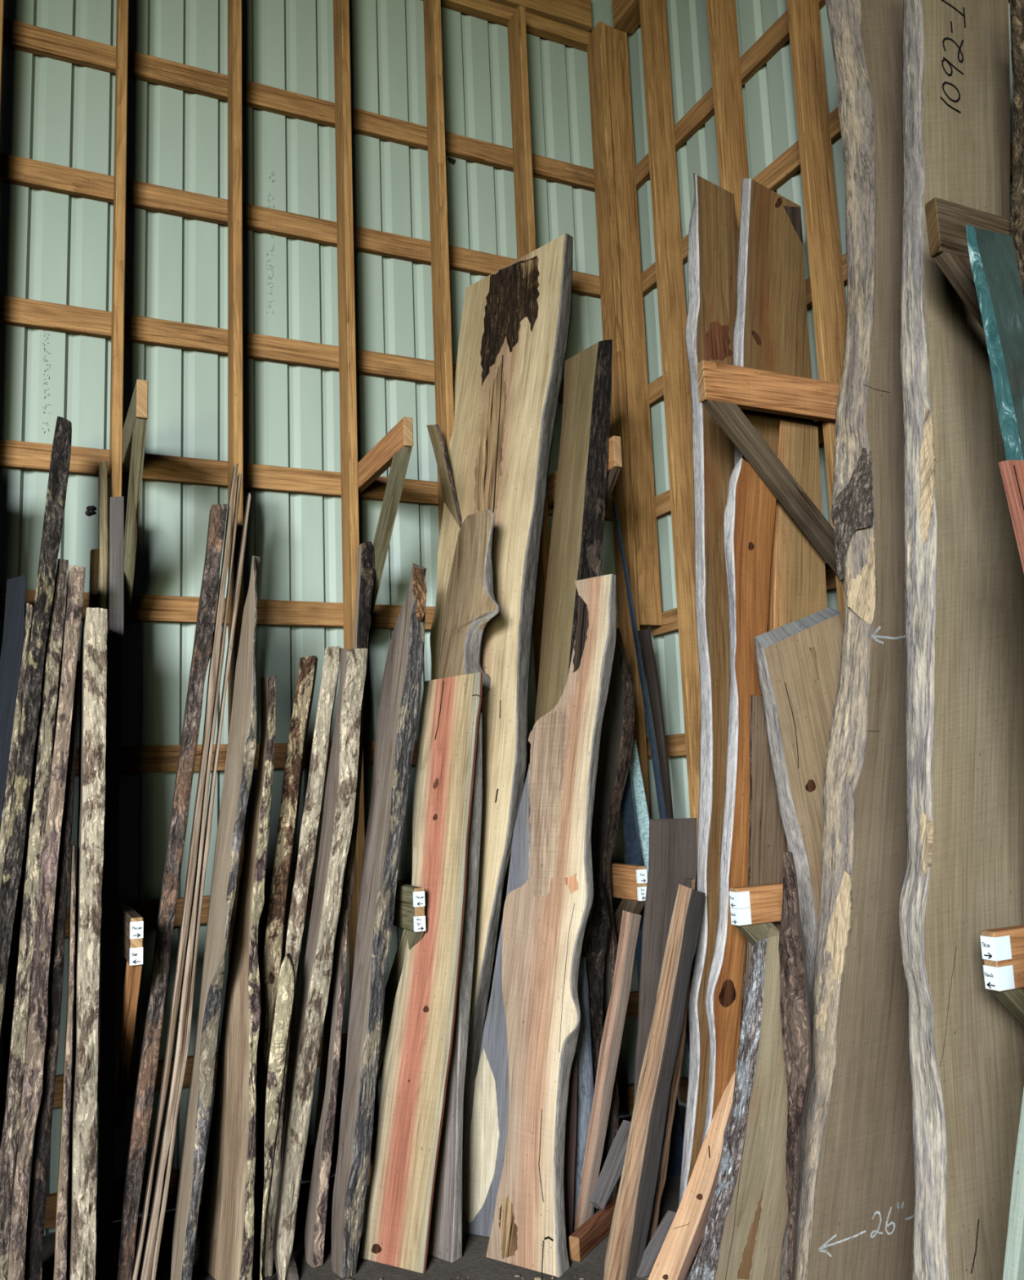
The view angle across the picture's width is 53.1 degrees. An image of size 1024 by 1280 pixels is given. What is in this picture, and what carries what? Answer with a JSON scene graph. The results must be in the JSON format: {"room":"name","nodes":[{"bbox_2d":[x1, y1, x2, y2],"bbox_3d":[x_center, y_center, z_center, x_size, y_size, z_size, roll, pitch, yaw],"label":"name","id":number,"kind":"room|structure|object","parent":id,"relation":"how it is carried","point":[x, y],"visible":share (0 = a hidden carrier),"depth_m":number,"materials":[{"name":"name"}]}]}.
{"room":"lumber yard","nodes":[
{"label":"lumber yard","id":0,"kind":"room"},
{"bbox_2d":[0,0,680,1235],"bbox_3d":[-2.051,-0.770,4.009,6.118,5.900,0.020,2,-9,-26],"label":"wall","id":1,"kind":"structure","parent":0,"point":[55,247],"depth_m":4.49,"materials":[{"name":"metal"}]},
{"bbox_2d":[97,0,128,1206],"bbox_3d":[-1.577,-0.558,4.073,0.038,5.460,0.140,2,-9,-26],"label":"stud","id":2,"kind":"object","parent":1,"relation":"attached to","point":[122,6],"visible":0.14,"depth_m":4.16,"materials":[{"name":"brown wood"}]},
{"bbox_2d":[114,899,143,1127],"bbox_3d":[-1.345,1.341,3.564,0.039,0.797,0.699,2,-9,-26],"label":"rack arm","id":3,"kind":"object","parent":2,"relation":"attached to","point":[130,923],"visible":0.96,"depth_m":3.46,"materials":[{"name":"brown wood"}]},
{"bbox_2d":[121,379,148,626],"bbox_3d":[-1.421,-0.475,3.830,0.038,0.784,0.676,2,-9,-26],"label":"rack arm","id":4,"kind":"object","parent":2,"relation":"attached to","point":[134,431],"visible":0.83,"depth_m":3.73,"materials":[{"name":"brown wood"}]},
{"bbox_2d":[227,0,244,964],"bbox_3d":[-1.153,-0.546,4.275,0.038,5.460,0.140,2,-9,-26],"label":"stud","id":5,"kind":"object","parent":1,"relation":"attached to","point":[235,380],"visible":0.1,"depth_m":4.35,"materials":[{"name":"brown wood"}]},
{"bbox_2d":[0,294,564,403],"bbox_3d":[-2.096,-1.317,4.044,6.040,0.106,0.038,2,-9,-26],"label":"girt","id":6,"kind":"structure","parent":1,"relation":"attached to","point":[14,311],"depth_m":4.39,"materials":[{"name":"brown wood"}]},
{"bbox_2d":[3,17,594,191],"bbox_3d":[-2.143,-2.512,4.212,6.040,0.106,0.038,2,-9,-26],"label":"girt","id":7,"kind":"structure","parent":1,"relation":"attached to","point":[19,36],"depth_m":4.69,"materials":[{"name":"brown wood"}]},
{"bbox_2d":[0,152,600,298],"bbox_3d":[-2.120,-1.916,4.128,6.040,0.106,0.038,2,-9,-26],"label":"girt","id":8,"kind":"structure","parent":1,"relation":"attached to","point":[14,170],"depth_m":4.56,"materials":[{"name":"brown wood"}]},
{"bbox_2d":[0,439,612,520],"bbox_3d":[-2.073,-0.730,3.961,6.040,0.106,0.038,2,-9,-26],"label":"girt","id":9,"kind":"structure","parent":1,"relation":"attached to","point":[14,455],"depth_m":4.33,"materials":[{"name":"brown wood"}]},
{"bbox_2d":[0,991,638,1115],"bbox_3d":[-1.978,1.652,3.627,6.040,0.106,0.038,2,-9,-26],"label":"girt","id":10,"kind":"structure","parent":1,"relation":"attached to","point":[632,1010],"depth_m":3.95,"materials":[{"name":"brown wood"}]},
{"bbox_2d":[11,862,626,941],"bbox_3d":[-2.002,1.053,3.711,6.040,0.106,0.038,2,-9,-26],"label":"girt","id":11,"kind":"structure","parent":1,"relation":"attached to","point":[148,910],"depth_m":3.99,"materials":[{"name":"brown wood"}]},
{"bbox_2d":[0,588,647,633],"bbox_3d":[-2.049,-0.144,3.879,6.040,0.106,0.038,2,-9,-26],"label":"girt","id":12,"kind":"structure","parent":1,"relation":"attached to","point":[144,608],"depth_m":4.35,"materials":[{"name":"brown wood"}]},
{"bbox_2d":[14,736,651,776],"bbox_3d":[-2.026,0.458,3.794,6.040,0.106,0.038,2,-9,-26],"label":"girt","id":13,"kind":"structure","parent":1,"relation":"attached to","point":[144,758],"depth_m":4.09,"materials":[{"name":"brown wood"}]},
{"bbox_2d":[44,1082,634,1229],"bbox_3d":[-1.962,2.058,3.570,6.040,0.106,0.038,2,-9,-26],"label":"girt","id":14,"kind":"structure","parent":1,"relation":"attached to","point":[626,1091],"depth_m":3.88,"materials":[{"name":"brown wood"}]},
{"bbox_2d":[333,0,371,1186],"bbox_3d":[-0.709,-0.534,4.488,0.038,5.460,0.140,2,-9,-26],"label":"stud","id":15,"kind":"object","parent":1,"relation":"attached to","point":[343,129],"visible":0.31,"depth_m":4.55,"materials":[{"name":"brown wood"}]},
{"bbox_2d":[357,417,413,627],"bbox_3d":[-0.541,-0.431,4.219,0.038,0.762,0.726,2,-9,-26],"label":"rack arm","id":16,"kind":"object","parent":15,"relation":"attached to","point":[393,451],"visible":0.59,"depth_m":4.12,"materials":[{"name":"brown wood"}]},
{"bbox_2d":[376,882,425,1077],"bbox_3d":[-0.473,1.346,3.973,0.039,0.802,0.719,2,-9,-26],"label":"rack arm","id":17,"kind":"object","parent":15,"relation":"attached to","point":[409,905],"visible":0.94,"depth_m":3.81,"materials":[{"name":"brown wood"}]},
{"bbox_2d":[422,0,473,1135],"bbox_3d":[-0.291,-0.522,4.688,0.038,5.460,0.140,2,-9,-26],"label":"stud","id":18,"kind":"object","parent":1,"relation":"attached to","point":[438,222],"visible":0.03,"depth_m":4.86,"materials":[{"name":"brown wood"}]},
{"bbox_2d":[422,0,590,52],"bbox_3d":[-2.233,-3.309,4.283,5.900,0.075,0.056,2,-9,-26],"label":"beam","id":19,"kind":"structure","parent":1,"relation":"attached to","point":[486,10],"depth_m":5.37,"materials":[{"name":"brown wood"}]},
{"bbox_2d":[506,5,549,701],"bbox_3d":[0.128,-0.511,4.888,0.038,5.460,0.140,2,-9,-26],"label":"stud","id":20,"kind":"object","parent":1,"relation":"attached to","point":[516,25],"visible":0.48,"depth_m":5.12,"materials":[{"name":"brown wood"}]},
{"bbox_2d":[546,435,622,511],"bbox_3d":[0.300,-0.424,4.612,0.038,0.783,0.746,2,-9,-26],"label":"rack arm","id":21,"kind":"object","parent":20,"relation":"attached to","point":[614,455],"visible":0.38,"depth_m":4.35,"materials":[{"name":"brown wood"}]},
{"bbox_2d":[610,862,647,947],"bbox_3d":[0.372,1.342,4.358,0.039,0.783,0.759,2,-9,-26],"label":"rack arm","id":22,"kind":"object","parent":20,"relation":"attached to","point":[628,882],"visible":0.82,"depth_m":4.14,"materials":[{"name":"brown wood"}]},
{"bbox_2d":[488,0,591,32],"bbox_3d":[-2.242,-3.467,4.287,5.880,0.230,0.086,2,-9,-26],"label":"beam","id":23,"kind":"structure","parent":1,"relation":"attached to","point":[576,14],"depth_m":5.43,"materials":[{"name":"brown wood"}]},
{"bbox_2d":[586,21,650,1000],"bbox_3d":[0.556,-0.529,5.097,0.038,5.520,0.140,2,-9,-26],"label":"stud","id":24,"kind":"object","parent":1,"relation":"attached to","point":[599,100],"visible":0.54,"depth_m":5.20,"materials":[{"name":"brown wood"}]},
{"bbox_2d":[41,1105,696,1279],"bbox_3d":[-0.578,1.700,0.762,6.100,0.006,6.340,2,-9,-26],"label":"floor","id":25,"kind":"structure","parent":0,"point":[473,1263],"depth_m":3.40,"materials":[{"name":"concrete"}]},
{"bbox_2d":[0,574,25,827],"bbox_3d":[-1.805,0.924,3.402,0.204,2.358,0.510,-5,-8,17],"label":"board","id":26,"kind":"object","parent":25,"relation":"on","point":[11,658],"visible":0.87,"depth_m":3.57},
{"bbox_2d":[0,603,33,892],"bbox_3d":[-1.662,0.961,3.235,0.070,2.228,0.364,-5,-8,18],"label":"board","id":27,"kind":"object","parent":25,"relation":"on","point":[8,796],"visible":0.98,"depth_m":3.38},
{"bbox_2d":[0,558,68,1279],"bbox_3d":[-1.575,0.890,3.344,0.120,2.392,0.457,-3,-8,3],"label":"board","id":28,"kind":"object","parent":25,"relation":"on","point":[11,1126],"visible":1,"depth_m":3.28,"materials":[{"name":"wood"}]},
{"bbox_2d":[0,416,71,1036],"bbox_3d":[-1.639,0.625,3.397,0.169,2.938,0.586,-4,-8,11],"label":"board","id":29,"kind":"object","parent":25,"relation":"on","point":[60,464],"visible":1,"depth_m":3.43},
{"bbox_2d":[7,565,85,1279],"bbox_3d":[-1.521,0.901,3.349,0.127,2.367,0.472,-3,-8,3],"label":"board","id":30,"kind":"object","parent":25,"relation":"on","point":[33,1078],"visible":0.98,"depth_m":3.26,"materials":[{"name":"wood"}]},
{"bbox_2d":[24,660,81,1279],"bbox_3d":[-1.486,1.066,3.321,0.086,2.031,0.370,-2,-8,-5],"label":"board","id":31,"kind":"object","parent":25,"relation":"on","point":[42,1144],"visible":0.94,"depth_m":3.23,"materials":[{"name":"brown wood"}]},
{"bbox_2d":[53,844,75,1279],"bbox_3d":[-1.416,1.368,3.240,0.050,1.405,0.293,2,-9,-26],"label":"board","id":32,"kind":"object","parent":25,"relation":"on","point":[60,1273],"visible":1,"depth_m":3.17,"materials":[{"name":"brown wood"}]},
{"bbox_2d":[66,548,98,1242],"bbox_3d":[-1.538,0.875,3.670,0.051,2.510,0.292,-1,-8,-11],"label":"board","id":33,"kind":"object","parent":25,"relation":"on","point":[93,584],"visible":0.06,"depth_m":3.91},
{"bbox_2d":[66,607,107,1279],"bbox_3d":[-1.397,0.981,3.376,0.095,2.207,0.525,2,-9,-26],"label":"board","id":34,"kind":"object","parent":25,"relation":"on","point":[83,1140],"visible":0.98,"depth_m":3.27,"materials":[{"name":"wood"}]},
{"bbox_2d":[97,461,108,608],"bbox_3d":[-1.493,0.699,3.668,0.047,2.854,0.352,0,-8,-17],"label":"board","id":35,"kind":"object","parent":25,"relation":"on","point":[103,545],"visible":0.27,"depth_m":3.90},
{"bbox_2d":[96,496,124,1279],"bbox_3d":[-1.411,0.766,3.613,0.061,2.699,0.398,1,-9,-22],"label":"board","id":36,"kind":"object","parent":25,"relation":"on","point":[116,504],"visible":0.97,"depth_m":3.56,"materials":[{"name":"wood"}]},
{"bbox_2d":[115,503,227,1279],"bbox_3d":[-1.189,0.773,3.635,0.109,2.674,0.562,-6,-9,22],"label":"board","id":37,"kind":"object","parent":25,"relation":"on","point":[203,637],"visible":1,"depth_m":3.55,"materials":[{"name":"brown wood"}]},
{"bbox_2d":[132,463,238,1279],"bbox_3d":[-1.140,0.681,3.650,0.061,2.856,0.582,-5,-9,21],"label":"board","id":38,"kind":"object","parent":25,"relation":"on","point":[215,655],"visible":1,"depth_m":3.61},
{"bbox_2d":[138,472,241,1279],"bbox_3d":[-1.119,0.700,3.640,0.073,2.814,0.565,-5,-8,19],"label":"board","id":39,"kind":"object","parent":25,"relation":"on","point":[146,1268],"visible":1,"depth_m":3.46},
{"bbox_2d":[151,493,251,1279],"bbox_3d":[-1.085,0.741,3.638,0.052,2.730,0.560,-5,-9,21],"label":"board","id":40,"kind":"object","parent":25,"relation":"on","point":[240,566],"visible":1,"depth_m":3.61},
{"bbox_2d":[170,555,260,1279],"bbox_3d":[-1.006,0.866,3.556,0.340,2.455,0.353,2,-9,-26],"label":"board","id":41,"kind":"object","parent":25,"relation":"on","point":[242,743],"visible":1,"depth_m":3.48,"materials":[{"name":"wood"}]},
{"bbox_2d":[199,675,275,1279],"bbox_3d":[-0.909,1.094,3.494,0.256,1.978,0.373,2,-9,-26],"label":"board","id":42,"kind":"object","parent":25,"relation":"on","point":[226,1241],"visible":1,"depth_m":3.46,"materials":[{"name":"brown wood"}]},
{"bbox_2d":[259,952,295,1279],"bbox_3d":[-0.774,1.560,3.358,0.071,1.008,0.208,-7,-9,31],"label":"board","id":43,"kind":"object","parent":25,"relation":"on","point":[286,991],"visible":1,"depth_m":3.36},
{"bbox_2d":[252,655,317,1277],"bbox_3d":[-0.830,1.072,3.704,0.099,2.074,0.495,-5,-9,21],"label":"board","id":44,"kind":"object","parent":25,"relation":"on","point":[275,934],"visible":0.98,"depth_m":3.70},
{"bbox_2d":[258,646,340,1278],"bbox_3d":[-0.759,1.050,3.698,0.082,2.110,0.520,-6,-9,25],"label":"board","id":45,"kind":"object","parent":25,"relation":"on","point":[309,828],"visible":0.73,"depth_m":3.75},
{"bbox_2d":[271,648,367,1279],"bbox_3d":[-0.672,1.042,3.632,0.171,2.101,0.533,-8,-10,34],"label":"board","id":46,"kind":"object","parent":25,"relation":"on","point":[339,806],"visible":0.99,"depth_m":3.59,"materials":[{"name":"beige wood"}]},
{"bbox_2d":[304,696,364,1267],"bbox_3d":[-0.613,1.144,3.686,0.098,1.909,0.393,-7,-9,32],"label":"board","id":47,"kind":"object","parent":25,"relation":"on","point":[315,1223],"visible":0.95,"depth_m":3.53,"materials":[{"name":"brown wood"}]},
{"bbox_2d":[310,541,374,1182],"bbox_3d":[-0.648,0.847,3.911,0.093,2.563,0.442,-7,-9,30],"label":"board","id":48,"kind":"object","parent":25,"relation":"on","point":[366,553],"visible":0.28,"depth_m":4.12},
{"bbox_2d":[331,563,426,1278],"bbox_3d":[-0.504,0.878,3.765,0.206,2.448,0.618,-7,-9,31],"label":"board","id":49,"kind":"object","parent":25,"relation":"on","point":[401,686],"visible":1,"depth_m":3.72,"materials":[{"name":"wood"}]},
{"bbox_2d":[360,671,482,1273],"bbox_3d":[-0.306,1.097,3.718,0.285,1.988,0.510,-7,-9,28],"label":"board","id":50,"kind":"object","parent":25,"relation":"on","point":[417,1057],"visible":0.98,"depth_m":3.64,"materials":[{"name":"brown wood"}]},
{"bbox_2d":[427,711,482,1262],"bbox_3d":[-0.182,1.166,3.719,0.122,1.841,0.446,-6,-9,25],"label":"board","id":51,"kind":"object","parent":25,"relation":"on","point":[445,1239],"visible":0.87,"depth_m":3.57,"materials":[{"name":"wood"}]},
{"bbox_2d":[426,424,511,931],"bbox_3d":[-0.121,0.586,4.425,0.360,3.180,0.208,2,-9,-26],"label":"board","id":52,"kind":"object","parent":25,"relation":"on","point":[449,497],"visible":0.12,"depth_m":4.56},
{"bbox_2d":[440,509,499,697],"bbox_3d":[-0.264,0.771,3.923,0.574,2.686,0.305,5,-11,-41],"label":"board","id":53,"kind":"object","parent":25,"relation":"on","point":[470,602],"visible":0.31,"depth_m":4.18,"materials":[{"name":"wood"}]},
{"bbox_2d":[466,764,530,1236],"bbox_3d":[-0.035,1.284,3.822,0.184,1.624,0.372,-7,-9,30],"label":"board","id":54,"kind":"object","parent":25,"relation":"on","point":[487,1137],"visible":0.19,"depth_m":3.70,"materials":[{"name":"wood"}]},
{"bbox_2d":[429,233,573,1240],"bbox_3d":[-0.125,0.097,4.346,0.514,4.127,1.040,-8,-10,37],"label":"board","id":55,"kind":"object","parent":25,"relation":"on","point":[516,319],"visible":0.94,"depth_m":4.49,"materials":[{"name":"wood"}]},
{"bbox_2d":[485,573,616,1276],"bbox_3d":[0.137,0.906,3.724,0.362,2.354,0.590,-9,-10,38],"label":"board","id":56,"kind":"object","parent":25,"relation":"on","point":[545,918],"visible":1,"depth_m":3.63,"materials":[{"name":"wood"}]},
{"bbox_2d":[564,1048,577,1248],"bbox_3d":[0.195,1.663,3.581,0.066,0.788,0.209,-7,-9,28],"label":"board","id":57,"kind":"object","parent":25,"relation":"on","point":[571,1124],"visible":0.41,"depth_m":3.53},
{"bbox_2d":[534,339,612,723],"bbox_3d":[0.174,0.410,4.157,0.626,3.431,0.261,2,-9,-26],"label":"board","id":58,"kind":"object","parent":25,"relation":"on","point":[576,538],"visible":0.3,"depth_m":4.30,"materials":[{"name":"brown wood"}]},
{"bbox_2d":[572,955,594,1232],"bbox_3d":[0.238,1.617,3.687,0.120,0.906,0.248,-6,-9,23],"label":"board","id":59,"kind":"object","parent":25,"relation":"on","point":[585,1089],"visible":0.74,"depth_m":3.67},
{"bbox_2d":[568,1192,617,1262],"bbox_3d":[0.356,2.022,3.614,0.038,0.075,0.620,-7,-9,29],"label":"wood block","id":60,"kind":"object","parent":25,"relation":"on","point":[596,1228],"visible":0.5,"depth_m":3.43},
{"bbox_2d":[589,1120,631,1209],"bbox_3d":[0.356,1.823,3.566,0.061,0.219,0.253,-8,-10,37],"label":"board","id":61,"kind":"object","parent":60,"relation":"on","point":[611,1170],"visible":0.87,"depth_m":3.55,"materials":[{"name":"grey wood"}]},
{"bbox_2d":[580,872,609,1213],"bbox_3d":[0.288,1.489,3.829,0.131,1.196,0.273,-7,-9,30],"label":"board","id":62,"kind":"object","parent":25,"relation":"on","point":[597,929],"visible":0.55,"depth_m":3.87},
{"bbox_2d":[573,910,640,1231],"bbox_3d":[0.347,1.539,3.710,0.417,1.059,0.057,5,-11,-43],"label":"board","id":63,"kind":"object","parent":25,"relation":"on","point":[611,1037],"visible":0.92,"depth_m":3.70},
{"bbox_2d":[591,627,634,1200],"bbox_3d":[0.383,1.015,4.117,0.169,2.206,0.452,-7,-9,30],"label":"board","id":64,"kind":"object","parent":25,"relation":"on","point":[618,722],"visible":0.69,"depth_m":4.23,"materials":[{"name":"brown wood"}]},
{"bbox_2d":[611,501,689,1051],"bbox_3d":[0.637,0.726,4.431,0.041,2.846,0.432,2,-9,-28],"label":"board","id":65,"kind":"object","parent":25,"relation":"on","point":[661,808],"visible":0.47,"depth_m":4.55,"materials":[{"name":"wood"}]},
{"bbox_2d":[620,763,683,1175],"bbox_3d":[0.569,1.299,4.227,0.062,1.660,0.266,3,-10,-33],"label":"board","id":66,"kind":"object","parent":25,"relation":"on","point":[633,851],"visible":0.36,"depth_m":4.33,"materials":[{"name":"wood"}]},
{"bbox_2d":[603,884,705,1279],"bbox_3d":[0.487,1.437,3.447,0.545,1.177,0.108,4,-10,-38],"label":"board","id":67,"kind":"object","parent":25,"relation":"on","point":[628,1231],"visible":1,"depth_m":3.39,"materials":[{"name":"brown wood"}]},
{"bbox_2d":[635,1209,675,1277],"bbox_3d":[0.462,1.931,3.283,0.177,0.154,0.034,3,-10,-33],"label":"board","id":68,"kind":"object","parent":25,"relation":"on","point":[651,1253],"visible":0.91,"depth_m":3.27,"materials":[{"name":"grey wood"}]},
{"bbox_2d":[631,739,688,1071],"bbox_3d":[0.666,1.274,4.296,0.300,1.722,0.019,-8,-10,36],"label":"board","id":69,"kind":"object","parent":25,"relation":"on","point":[639,796],"visible":0.27,"depth_m":4.43,"materials":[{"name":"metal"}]},
{"bbox_2d":[633,817,696,1104],"bbox_3d":[0.562,1.378,3.831,0.431,1.394,0.065,3,-9,-31],"label":"board","id":70,"kind":"object","parent":25,"relation":"on","point":[672,853],"visible":0.47,"depth_m":3.91,"materials":[{"name":"grey wood"}]},
{"bbox_2d":[637,629,693,986],"bbox_3d":[0.734,1.042,4.568,0.047,2.250,0.375,1,-9,-23],"label":"board","id":71,"kind":"object","parent":25,"relation":"on","point":[645,638],"visible":0.39,"depth_m":4.74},
{"bbox_2d":[645,878,695,1247],"bbox_3d":[0.563,1.460,3.620,0.382,1.173,0.056,6,-11,-44],"label":"board","id":72,"kind":"object","parent":25,"relation":"on","point":[689,882],"visible":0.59,"depth_m":3.54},
{"bbox_2d":[648,1071,735,1279],"bbox_3d":[0.619,1.721,3.323,0.435,0.569,0.101,2,-9,-30],"label":"board","id":73,"kind":"object","parent":25,"relation":"on","point":[683,1237],"visible":0.93,"depth_m":3.27,"materials":[{"name":"brown wood"}]},
{"bbox_2d":[678,173,738,1206],"bbox_3d":[0.737,0.051,3.908,0.550,4.028,0.101,1,-9,-20],"label":"board","id":74,"kind":"object","parent":25,"relation":"on","point":[713,245],"visible":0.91,"depth_m":3.94,"materials":[{"name":"brown wood"}]},
{"bbox_2d":[693,457,776,1257],"bbox_3d":[0.773,0.686,3.546,0.474,2.667,0.149,-4,-8,9],"label":"board","id":75,"kind":"object","parent":25,"relation":"on","point":[748,516],"visible":0.83,"depth_m":3.58,"materials":[{"name":"brown wood"}]},
{"bbox_2d":[687,927,787,1279],"bbox_3d":[0.725,1.419,3.085,0.364,1.097,0.346,2,-9,-26],"label":"board","id":76,"kind":"object","parent":25,"relation":"on","point":[742,1239],"visible":0.93,"depth_m":3.06,"materials":[{"name":"brown wood"}]},
{"bbox_2d":[737,694,785,1048],"bbox_3d":[0.793,1.094,3.411,0.327,1.821,0.078,-1,-8,-9],"label":"board","id":77,"kind":"object","parent":25,"relation":"on","point":[766,845],"visible":0.33,"depth_m":3.49,"materials":[{"name":"brown wood"}]},
{"bbox_2d":[733,178,813,696],"bbox_3d":[0.898,0.118,3.786,0.628,3.848,0.245,-2,-8,-2],"label":"board","id":78,"kind":"object","parent":25,"relation":"on","point":[771,331],"visible":0.21,"depth_m":3.93,"materials":[{"name":"brown wood"}]},
{"bbox_2d":[777,851,811,1279],"bbox_3d":[0.791,1.274,2.891,0.136,1.321,0.111,-5,-9,21],"label":"board","id":79,"kind":"object","parent":25,"relation":"on","point":[793,998],"visible":1,"depth_m":2.88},
{"bbox_2d":[767,419,826,851],"bbox_3d":[0.988,0.590,3.608,0.487,2.859,0.045,2,-9,-26],"label":"board","id":80,"kind":"object","parent":25,"relation":"on","point":[797,583],"visible":0.13,"depth_m":3.77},
{"bbox_2d":[754,607,843,1034],"bbox_3d":[0.951,0.919,3.303,0.547,2.125,0.135,4,-10,-36],"label":"board","id":81,"kind":"object","parent":25,"relation":"on","point":[798,661],"visible":0.56,"depth_m":3.38,"materials":[{"name":"brown wood"}]},
{"bbox_2d":[779,0,914,1279],"bbox_3d":[1.092,-0.190,3.221,0.825,4.287,0.312,2,-9,-26],"label":"board","id":82,"kind":"object","parent":25,"relation":"on","point":[855,1215],"visible":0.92,"depth_m":3.13,"materials":[{"name":"brown wood"}]},
{"bbox_2d":[897,0,1023,1279],"bbox_3d":[1.267,-0.144,2.841,0.895,4.076,0.112,2,-9,-30],"label":"board","id":83,"kind":"object","parent":25,"relation":"on","point":[963,877],"visible":0.98,"depth_m":2.73,"materials":[{"name":"brown wood"}]},
{"bbox_2d":[965,225,1023,460],"bbox_3d":[1.223,0.377,2.140,0.312,2.852,0.370,2,-9,-26],"label":"panel","id":84,"kind":"object","parent":25,"relation":"on","point":[992,255],"visible":0.92,"depth_m":2.43,"materials":[{"name":"green plastic"}]},
{"bbox_2d":[998,460,1023,572],"bbox_3d":[1.206,0.675,1.922,0.145,2.204,0.370,0,-8,-17],"label":"trim board","id":85,"kind":"object","parent":25,"relation":"on","point":[1011,471],"visible":1,"depth_m":2.17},
{"bbox_2d":[1002,1088,1023,1279],"bbox_3d":[1.037,1.192,2.068,0.096,1.236,0.297,2,-9,-26],"label":"board","id":86,"kind":"object","parent":25,"relation":"on","point":[1013,1268],"visible":1,"depth_m":2.05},
{"bbox_2d":[1008,0,1023,296],"bbox_3d":[1.400,-0.025,2.563,0.729,3.752,0.112,2,-9,-26],"label":"board","id":87,"kind":"object","parent":25,"relation":"on","point":[1016,6],"visible":0.73,"depth_m":2.76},
{"bbox_3d":[1.690,-0.890,2.987,0.140,5.560,0.038,2,-9,-26],"label":"stud","id":88,"kind":"object","parent":25,"relation":"on","visible":0},
{"bbox_2d":[924,197,1010,329],"bbox_3d":[1.444,-0.748,2.789,0.741,0.798,0.038,2,-9,-26],"label":"rack arm","id":89,"kind":"object","parent":88,"relation":"attached to","point":[946,221],"visible":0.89,"depth_m":2.68,"materials":[{"name":"brown wood"}]},
{"bbox_2d":[979,924,1023,1025],"bbox_3d":[1.488,1.080,2.518,0.804,0.784,0.039,2,-9,-26],"label":"rack arm","id":90,"kind":"object","parent":88,"relation":"attached to","point":[1002,948],"visible":1,"depth_m":2.39,"materials":[{"name":"brown wood"}]},
{"bbox_2d":[626,0,1013,1106],"bbox_3d":[1.953,-1.110,2.722,0.019,5.900,5.858,2,-9,-26],"label":"wall","id":91,"kind":"structure","parent":0,"point":[771,128],"depth_m":5.00,"materials":[{"name":"metal"}]},
{"bbox_2d":[611,0,639,34],"bbox_3d":[1.816,-3.780,2.988,0.124,0.210,5.690,2,-9,-26],"label":"beam","id":92,"kind":"structure","parent":91,"relation":"attached to","point":[625,13],"depth_m":5.43,"materials":[{"name":"brown wood"}]},
{"bbox_2d":[604,24,662,626],"bbox_3d":[0.614,-1.675,5.285,0.140,3.243,0.038,2,-9,-26],"label":"stud","id":93,"kind":"object","parent":91,"relation":"attached to","point":[649,596],"visible":0.76,"depth_m":5.25,"materials":[{"name":"brown wood"}]},
{"bbox_2d":[639,0,700,889],"bbox_3d":[0.813,-0.600,4.805,0.140,5.560,0.038,2,-9,-26],"label":"stud","id":94,"kind":"object","parent":91,"relation":"attached to","point":[672,312],"visible":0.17,"depth_m":4.90,"materials":[{"name":"brown wood"}]},
{"bbox_2d":[665,733,685,756],"bbox_3d":[1.989,0.118,2.509,0.038,0.106,5.797,2,-9,-26],"label":"girt","id":95,"kind":"structure","parent":91,"relation":"attached to","point":[676,745],"depth_m":4.95,"materials":[{"name":"brown wood"}]},
{"bbox_2d":[706,0,748,240],"bbox_3d":[1.037,-0.674,4.342,0.140,5.560,0.038,2,-9,-26],"label":"stud","id":96,"kind":"object","parent":91,"relation":"attached to","point":[731,141],"depth_m":4.57,"materials":[{"name":"brown wood"}]},
{"bbox_2d":[635,0,825,190],"bbox_3d":[1.872,-2.851,2.926,0.038,0.106,5.797,2,-9,-26],"label":"girt","id":97,"kind":"structure","parent":91,"relation":"attached to","point":[777,35],"depth_m":4.62,"materials":[{"name":"brown wood"}]},
{"bbox_2d":[654,420,823,519],"bbox_3d":[1.942,-1.069,2.676,0.038,0.106,5.797,2,-9,-26],"label":"girt","id":98,"kind":"structure","parent":91,"relation":"attached to","point":[663,508],"depth_m":5.08,"materials":[{"name":"brown wood"}]},
{"bbox_2d":[651,563,835,635],"bbox_3d":[1.966,-0.483,2.594,0.038,0.106,5.797,2,-9,-26],"label":"girt","id":99,"kind":"structure","parent":91,"relation":"attached to","point":[669,618],"depth_m":5.00,"materials":[{"name":"brown wood"}]},
{"bbox_2d":[786,0,846,626],"bbox_3d":[1.252,-0.745,3.896,0.140,5.560,0.038,2,-9,-26],"label":"stud","id":100,"kind":"object","parent":91,"relation":"attached to","point":[822,232],"visible":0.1,"depth_m":4.01,"materials":[{"name":"brown wood"}]},
{"bbox_2d":[728,882,782,944],"bbox_3d":[1.070,1.200,3.454,0.744,0.768,0.039,2,-9,-26],"label":"rack arm","id":101,"kind":"object","parent":100,"relation":"attached to","point":[753,908],"visible":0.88,"depth_m":3.35,"materials":[{"name":"brown wood"}]},
{"bbox_2d":[696,360,839,575],"bbox_3d":[1.005,-0.579,3.708,0.731,0.792,0.038,2,-9,-26],"label":"rack arm","id":102,"kind":"object","parent":100,"relation":"attached to","point":[724,389],"visible":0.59,"depth_m":3.68,"materials":[{"name":"brown wood"}]},
{"bbox_2d":[641,0,1008,297],"bbox_3d":[1.895,-2.256,2.843,0.038,0.106,5.797,2,-9,-26],"label":"girt","id":103,"kind":"structure","parent":91,"relation":"attached to","point":[787,165],"depth_m":4.38,"materials":[{"name":"brown wood"}]},
{"bbox_2d":[648,142,1013,408],"bbox_3d":[1.919,-1.656,2.759,0.038,0.106,5.797,2,-9,-26],"label":"girt","id":104,"kind":"structure","parent":91,"relation":"attached to","point":[655,391],"depth_m":4.20,"materials":[{"name":"brown wood"}]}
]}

